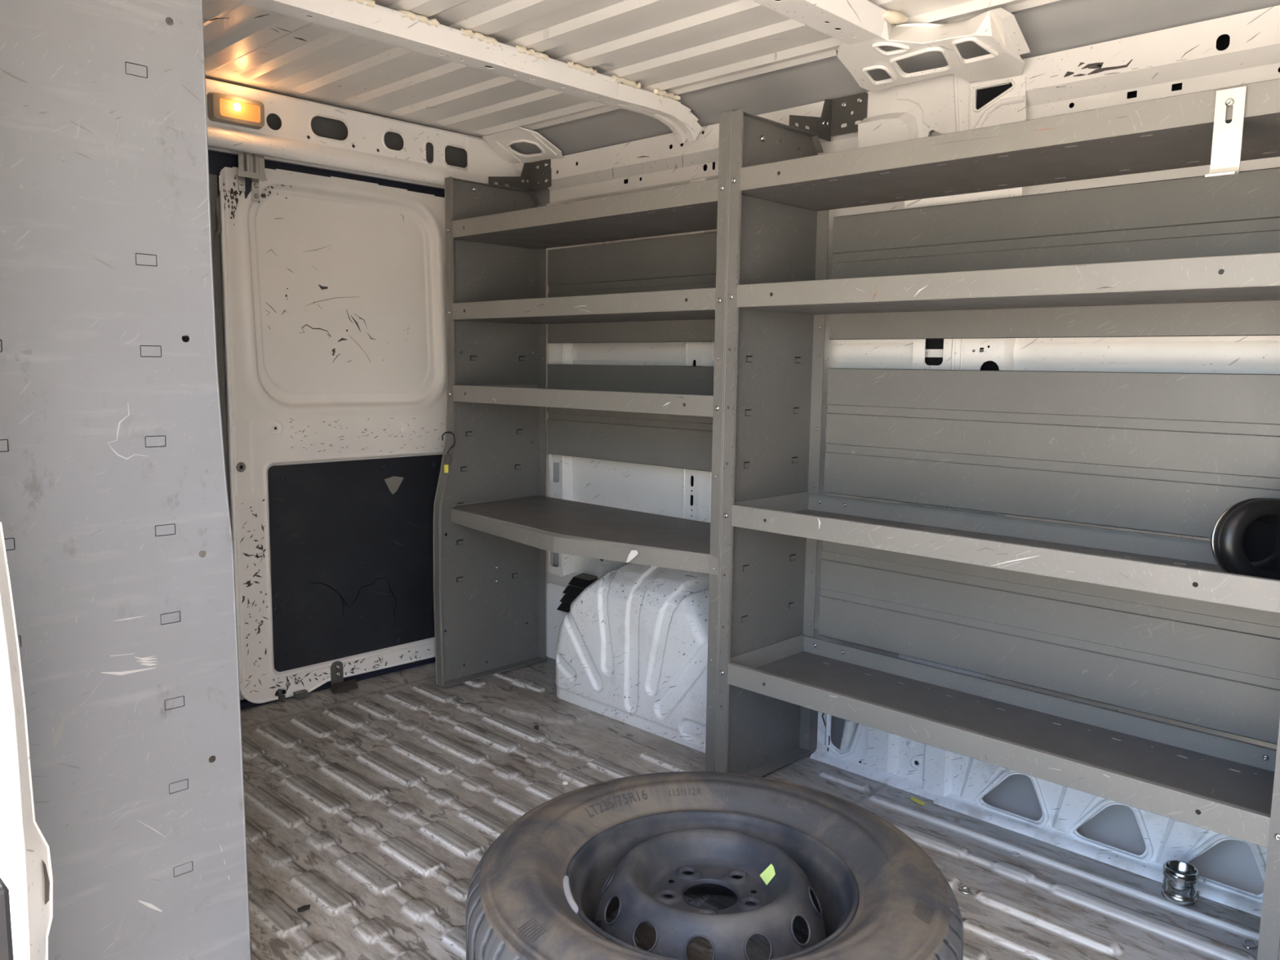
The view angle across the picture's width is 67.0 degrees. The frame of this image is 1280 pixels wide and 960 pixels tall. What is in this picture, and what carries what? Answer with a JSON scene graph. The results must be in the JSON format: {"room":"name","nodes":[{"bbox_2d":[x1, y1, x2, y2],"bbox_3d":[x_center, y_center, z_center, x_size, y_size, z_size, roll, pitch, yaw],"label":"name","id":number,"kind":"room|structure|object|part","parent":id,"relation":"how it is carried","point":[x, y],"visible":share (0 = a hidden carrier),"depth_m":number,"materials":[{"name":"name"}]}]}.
{"room":"vehicle interior","nodes":[
{"label":"vehicle interior","id":0,"kind":"room"},
{"bbox_2d":[205,78,521,700],"bbox_3d":[-1.055,-0.202,2.631,0.138,1.720,1.920,7,9,44],"label":"door frame","id":1,"kind":"structure","parent":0,"point":[295,131],"depth_m":2.73,"materials":[{"name":"white paint"}]},
{"bbox_2d":[182,173,229,557],"bbox_3d":[-1.404,-0.071,2.295,0.044,1.450,0.854,7,9,44],"label":"door","id":2,"kind":"structure","parent":1,"relation":"in","point":[215,220],"depth_m":2.54,"materials":[{"name":"paint"}]},
{"bbox_2d":[206,92,264,129],"bbox_3d":[-1.029,-0.943,2.468,0.024,0.070,0.140,7,9,44],"label":"dome lamp","id":3,"kind":"object","parent":1,"relation":"attached to","point":[221,108],"visible":1,"depth_m":2.46,"materials":[{"name":"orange plastic"}]},
{"bbox_3d":[-1.026,-0.950,2.461,0.005,0.022,0.020,7,9,44],"label":"bulb","id":4,"kind":"part","parent":3,"relation":"part of","materials":[{"name":"yellow"}]},
{"bbox_2d":[208,150,444,710],"bbox_3d":[-1.115,-0.111,2.615,0.030,1.514,1.800,7,9,44],"label":"seal","id":5,"kind":"object","parent":1,"relation":"attached to","point":[218,161],"visible":0.19,"depth_m":2.76,"materials":[{"name":"black rubber"}]},
{"bbox_2d":[218,151,461,703],"bbox_3d":[-0.789,-0.143,2.909,0.078,1.512,0.891,7,9,44],"label":"door","id":6,"kind":"structure","parent":1,"relation":"in","point":[334,288],"depth_m":2.81,"materials":[{"name":"paint"}]},
{"bbox_2d":[165,0,1279,207],"bbox_3d":[0.072,-0.770,1.451,3.280,0.218,1.970,7,9,44],"label":"ceiling","id":7,"kind":"structure","parent":0,"point":[719,56],"depth_m":2.17,"materials":[{"name":"paint"}]},
{"bbox_2d":[232,0,702,143],"bbox_3d":[-0.496,-0.878,1.945,0.107,0.088,1.820,7,9,44],"label":"bow","id":8,"kind":"object","parent":7,"relation":"attached to","point":[378,23],"visible":1,"depth_m":2.06,"materials":[{"name":"white paint"}]},
{"bbox_2d":[482,126,564,171],"bbox_3d":[-0.373,-1.013,2.981,0.286,0.093,0.159,7,9,44],"label":"bracket","id":9,"kind":"structure","parent":7,"relation":"attached to","point":[500,142],"depth_m":2.96,"materials":[{"name":"white metal"}]},
{"bbox_2d":[347,0,907,100],"bbox_3d":[-0.136,-0.890,1.735,0.732,0.026,1.415,7,9,44],"label":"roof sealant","id":10,"kind":"structure","parent":7,"relation":"attached to","point":[892,16],"depth_m":2.03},
{"bbox_2d":[751,0,888,44],"bbox_3d":[-0.094,-0.828,1.359,0.122,0.039,1.535,7,9,44],"label":"bow","id":11,"kind":"object","parent":7,"relation":"attached to","point":[839,20],"visible":1,"depth_m":1.80,"materials":[{"name":"white paint"}]},
{"bbox_2d":[835,7,1030,93],"bbox_3d":[0.594,-0.861,1.971,0.366,0.109,0.340,5,8,30],"label":"bracket","id":12,"kind":"structure","parent":7,"relation":"attached to","point":[997,31],"depth_m":1.93,"materials":[{"name":"white metal"}]},
{"bbox_2d":[208,657,1261,959],"bbox_3d":[0.005,0.788,1.574,3.260,0.010,1.856,7,9,44],"label":"floor","id":13,"kind":"structure","parent":0,"point":[375,806],"depth_m":2.02,"materials":[{"name":"grey metal"}]},
{"bbox_2d":[0,0,251,959],"bbox_3d":[-1.048,0.019,1.528,1.111,1.497,0.342,7,9,44],"label":"partition panel","id":14,"kind":"object","parent":13,"relation":"on","point":[113,483],"visible":0.84,"depth_m":1.16,"materials":[{"name":"grey metal"}]},
{"bbox_3d":[-1.044,-0.201,1.503,1.101,0.045,0.304,7,9,44],"label":"shelf","id":15,"kind":"part","parent":14,"relation":"part of","materials":[{"name":"black"}]},
{"bbox_2d":[297,904,310,912],"bbox_3d":[-0.597,0.762,1.719,0.013,0.004,0.025,7,9,44],"label":"scrap","id":16,"kind":"object","parent":13,"relation":"on","point":[304,908],"visible":1,"depth_m":1.72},
{"bbox_2d":[329,679,358,693],"bbox_3d":[-0.875,0.612,2.871,0.044,0.015,0.097,7,9,44],"label":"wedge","id":17,"kind":"object","parent":13,"relation":"on","point":[351,684],"visible":1,"depth_m":2.86,"materials":[{"name":"black rubber"}]},
{"bbox_2d":[432,111,808,772],"bbox_3d":[-0.121,-0.147,2.610,1.116,1.594,0.476,7,9,44],"label":"shelving unit","id":18,"kind":"object","parent":13,"relation":"on","point":[495,512],"visible":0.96,"depth_m":2.79,"materials":[{"name":"metal"}]},
{"bbox_2d":[441,431,456,472],"bbox_3d":[-0.554,-0.081,2.812,0.012,0.119,0.049,7,9,44],"label":"hook","id":19,"kind":"object","parent":18,"relation":"hanging from","point":[446,457],"visible":1,"depth_m":2.81,"materials":[{"name":"black metal"}]},
{"bbox_3d":[-0.451,-0.136,2.943,0.042,1.484,0.408,7,9,44],"label":"panel","id":20,"kind":"part","parent":18,"relation":"part of","materials":[{"name":"grey metal"}]},
{"bbox_3d":[-0.074,-0.220,2.597,1.036,0.049,0.337,7,9,44],"label":"shelf","id":21,"kind":"part","parent":18,"relation":"part of","materials":[{"name":"grey metal"}]},
{"bbox_3d":[-0.071,-0.454,2.569,1.036,0.048,0.337,7,9,44],"label":"shelf","id":22,"kind":"part","parent":18,"relation":"part of","materials":[{"name":"grey metal"}]},
{"bbox_3d":[-0.112,0.135,2.604,1.032,0.044,0.437,7,9,44],"label":"bench shelf","id":23,"kind":"part","parent":18,"relation":"part of","materials":[{"name":"grey metal"}]},
{"bbox_3d":[-0.068,-0.684,2.542,1.036,0.048,0.337,7,9,44],"label":"shelf","id":24,"kind":"part","parent":18,"relation":"part of","materials":[{"name":"grey metal"}]},
{"bbox_3d":[0.049,-0.181,2.724,0.942,0.281,0.008,7,9,44],"label":"panel","id":25,"kind":"part","parent":18,"relation":"part of","materials":[{"name":"grey metal"}]},
{"bbox_3d":[0.054,-0.526,2.682,0.942,0.285,0.008,7,9,44],"label":"panel","id":26,"kind":"part","parent":18,"relation":"part of","materials":[{"name":"grey metal"}]},
{"bbox_3d":[0.282,-0.051,2.265,0.042,1.497,0.338,7,9,44],"label":"panel","id":27,"kind":"part","parent":18,"relation":"part of","materials":[{"name":"grey metal"}]},
{"bbox_2d":[466,771,964,959],"bbox_3d":[0.107,0.682,1.488,0.738,0.219,0.738,7,9,44],"label":"wheel","id":28,"kind":"object","parent":13,"relation":"on","point":[548,887],"visible":1,"depth_m":1.49,"materials":[{"name":"rubber"}]},
{"bbox_3d":[-0.062,0.657,1.403,0.010,0.042,0.012,7,9,44],"label":"valve stem","id":29,"kind":"part","parent":28,"relation":"part of","materials":[{"name":"black metal"}]},
{"bbox_2d":[911,796,925,805],"bbox_3d":[0.625,0.724,2.179,0.012,0.002,0.043,-4,8,-36],"label":"cable tie","id":30,"kind":"object","parent":13,"relation":"on","point":[913,798],"visible":1,"depth_m":2.18,"materials":[{"name":"yellow plastic"}]},
{"bbox_2d":[958,886,972,893],"bbox_3d":[0.610,0.769,1.813,0.025,0.003,0.025,7,9,44],"label":"washer","id":31,"kind":"object","parent":13,"relation":"on","point":[960,888],"visible":1,"depth_m":1.81,"materials":[{"name":"metal"}]},
{"bbox_2d":[715,78,1279,959],"bbox_3d":[0.698,-0.048,1.871,1.102,1.594,0.406,7,9,44],"label":"shelving unit","id":32,"kind":"object","parent":13,"relation":"on","point":[1149,624],"depth_m":1.94,"materials":[{"name":"metal"}]},
{"bbox_3d":[0.311,-0.048,2.237,0.042,1.497,0.338,7,9,44],"label":"panel","id":33,"kind":"part","parent":32,"relation":"part of","materials":[{"name":"grey metal"}]},
{"bbox_3d":[0.686,0.470,1.928,1.094,0.048,0.334,7,9,44],"label":"shelf","id":34,"kind":"part","parent":32,"relation":"part of","materials":[{"name":"grey metal"}]},
{"bbox_3d":[0.690,0.113,1.885,1.094,0.048,0.334,7,9,44],"label":"shelf","id":35,"kind":"part","parent":32,"relation":"part of","materials":[{"name":"grey metal"}]},
{"bbox_3d":[0.697,-0.359,1.829,1.094,0.048,0.334,7,9,44],"label":"shelf","id":36,"kind":"part","parent":32,"relation":"part of","materials":[{"name":"grey metal"}]},
{"bbox_3d":[0.700,-0.600,1.800,1.094,0.048,0.334,7,9,44],"label":"shelf","id":37,"kind":"part","parent":32,"relation":"part of","materials":[{"name":"grey metal"}]},
{"bbox_3d":[0.824,0.286,2.018,1.050,0.294,0.008,7,9,44],"label":"panel","id":38,"kind":"part","parent":32,"relation":"part of","materials":[{"name":"grey metal"}]},
{"bbox_3d":[0.829,-0.071,1.976,1.050,0.301,0.008,7,9,44],"label":"panel","id":39,"kind":"part","parent":32,"relation":"part of","materials":[{"name":"grey metal"}]},
{"bbox_3d":[0.834,-0.429,1.933,1.050,0.286,0.008,7,9,44],"label":"panel","id":40,"kind":"part","parent":32,"relation":"part of","materials":[{"name":"grey metal"}]},
{"bbox_3d":[0.852,-0.506,1.406,0.038,0.126,0.027,7,9,44],"label":"metal bracket","id":41,"kind":"part","parent":32,"relation":"part of","materials":[{"name":"white metal"}]},
{"bbox_2d":[1210,497,1279,579],"bbox_3d":[1.020,0.101,1.586,0.171,0.147,0.082,0,7,-7],"label":"rubber boot","id":42,"kind":"object","parent":32,"relation":"on","point":[1245,539],"visible":0.82,"depth_m":1.56,"materials":[{"name":"black rubber"}]},
{"bbox_3d":[1.072,0.050,1.506,0.042,1.497,0.338,7,9,44],"label":"panel","id":43,"kind":"part","parent":32,"relation":"part of","materials":[{"name":"grey metal"}]},
{"bbox_2d":[1010,851,1020,856],"bbox_3d":[0.757,0.754,1.950,0.017,0.003,0.017,7,9,44],"label":"washer","id":44,"kind":"object","parent":13,"relation":"on","point":[1012,852],"visible":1,"depth_m":1.95,"materials":[{"name":"silver metal"}]},
{"bbox_2d":[1160,859,1200,906],"bbox_3d":[0.990,0.739,1.773,0.058,0.060,0.063,7,9,44],"label":"coupling","id":45,"kind":"object","parent":13,"relation":"on","point":[1180,878],"visible":1,"depth_m":1.76,"materials":[{"name":"silver metal"}]},
{"bbox_2d":[1242,938,1257,949],"bbox_3d":[1.039,0.791,1.647,0.022,0.004,0.032,7,9,44],"label":"metal ring","id":46,"kind":"object","parent":13,"relation":"on","point":[1244,941],"visible":1,"depth_m":1.65,"materials":[{"name":"metal"}]},
{"bbox_2d":[525,156,1279,894],"bbox_3d":[0.708,0.014,2.203,3.220,1.540,0.129,7,9,44],"label":"wall","id":47,"kind":"structure","parent":0,"point":[676,492],"depth_m":2.21,"materials":[{"name":"white metal"}]},
{"bbox_2d":[556,559,604,613],"bbox_3d":[-0.169,0.305,3.023,0.223,0.232,0.064,7,9,44],"label":"air vent","id":48,"kind":"object","parent":47,"relation":"in","point":[578,583],"visible":0.48,"depth_m":3.03,"materials":[{"name":"black plastic"}]},
{"bbox_2d":[555,563,709,753],"bbox_3d":[0.192,0.404,2.811,0.704,0.480,0.620,7,9,44],"label":"wheel arch","id":49,"kind":"object","parent":47,"relation":"attached to","point":[632,646],"visible":0.62,"depth_m":2.58,"materials":[{"name":"white metal"}]},
{"bbox_2d":[595,559,628,577],"bbox_3d":[-0.025,0.216,2.829,0.300,0.230,0.002,7,9,44],"label":"flange","id":50,"kind":"object","parent":49,"relation":"attached to","point":[606,566],"visible":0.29,"depth_m":2.90,"materials":[{"name":"white metal"}]},
{"bbox_2d":[544,4,1279,204],"bbox_3d":[0.769,-0.777,2.074,2.900,0.202,0.091,7,9,44],"label":"rail","id":51,"kind":"object","parent":47,"relation":"attached to","point":[1242,48],"visible":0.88,"depth_m":1.92,"materials":[{"name":"white metal"}]},
{"bbox_2d":[857,75,1026,208],"bbox_3d":[0.651,-0.729,2.113,0.380,0.294,0.040,7,9,40],"label":"pillar","id":52,"kind":"structure","parent":47,"relation":"attached to","point":[949,104],"depth_m":2.10,"materials":[{"name":"white metal"}]},
{"bbox_2d":[809,662,1267,917],"bbox_3d":[1.116,0.647,1.754,1.900,0.271,0.046,7,9,44],"label":"sill","id":53,"kind":"structure","parent":47,"relation":"attached to","point":[957,782],"depth_m":2.05,"materials":[{"name":"white metal"}]},
{"bbox_2d":[839,719,858,751],"bbox_3d":[0.533,0.562,2.394,0.071,0.245,0.034,3,7,21],"label":"hose","id":54,"kind":"object","parent":53,"relation":"attached to","point":[850,727],"visible":0.19,"depth_m":2.39,"materials":[{"name":"white plastic"}]},
{"bbox_3d":[-0.632,0.061,0.815,3.260,1.720,0.175,7,9,44],"label":"wall","id":55,"kind":"structure","parent":0,"visible":0},
{"bbox_2d":[0,877,13,959],"bbox_3d":[-0.381,0.265,0.554,0.020,0.062,0.032,7,9,44],"label":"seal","id":56,"kind":"structure","parent":55,"relation":"in","point":[6,934],"depth_m":0.56,"materials":[{"name":"rubber"}]},
{"bbox_2d":[0,521,53,959],"bbox_3d":[-0.591,0.288,0.814,0.283,0.536,0.136,7,9,44],"label":"door frame","id":57,"kind":"structure","parent":55,"relation":"attached to","point":[25,864],"depth_m":0.75,"materials":[{"name":"white paint"}]}
]}

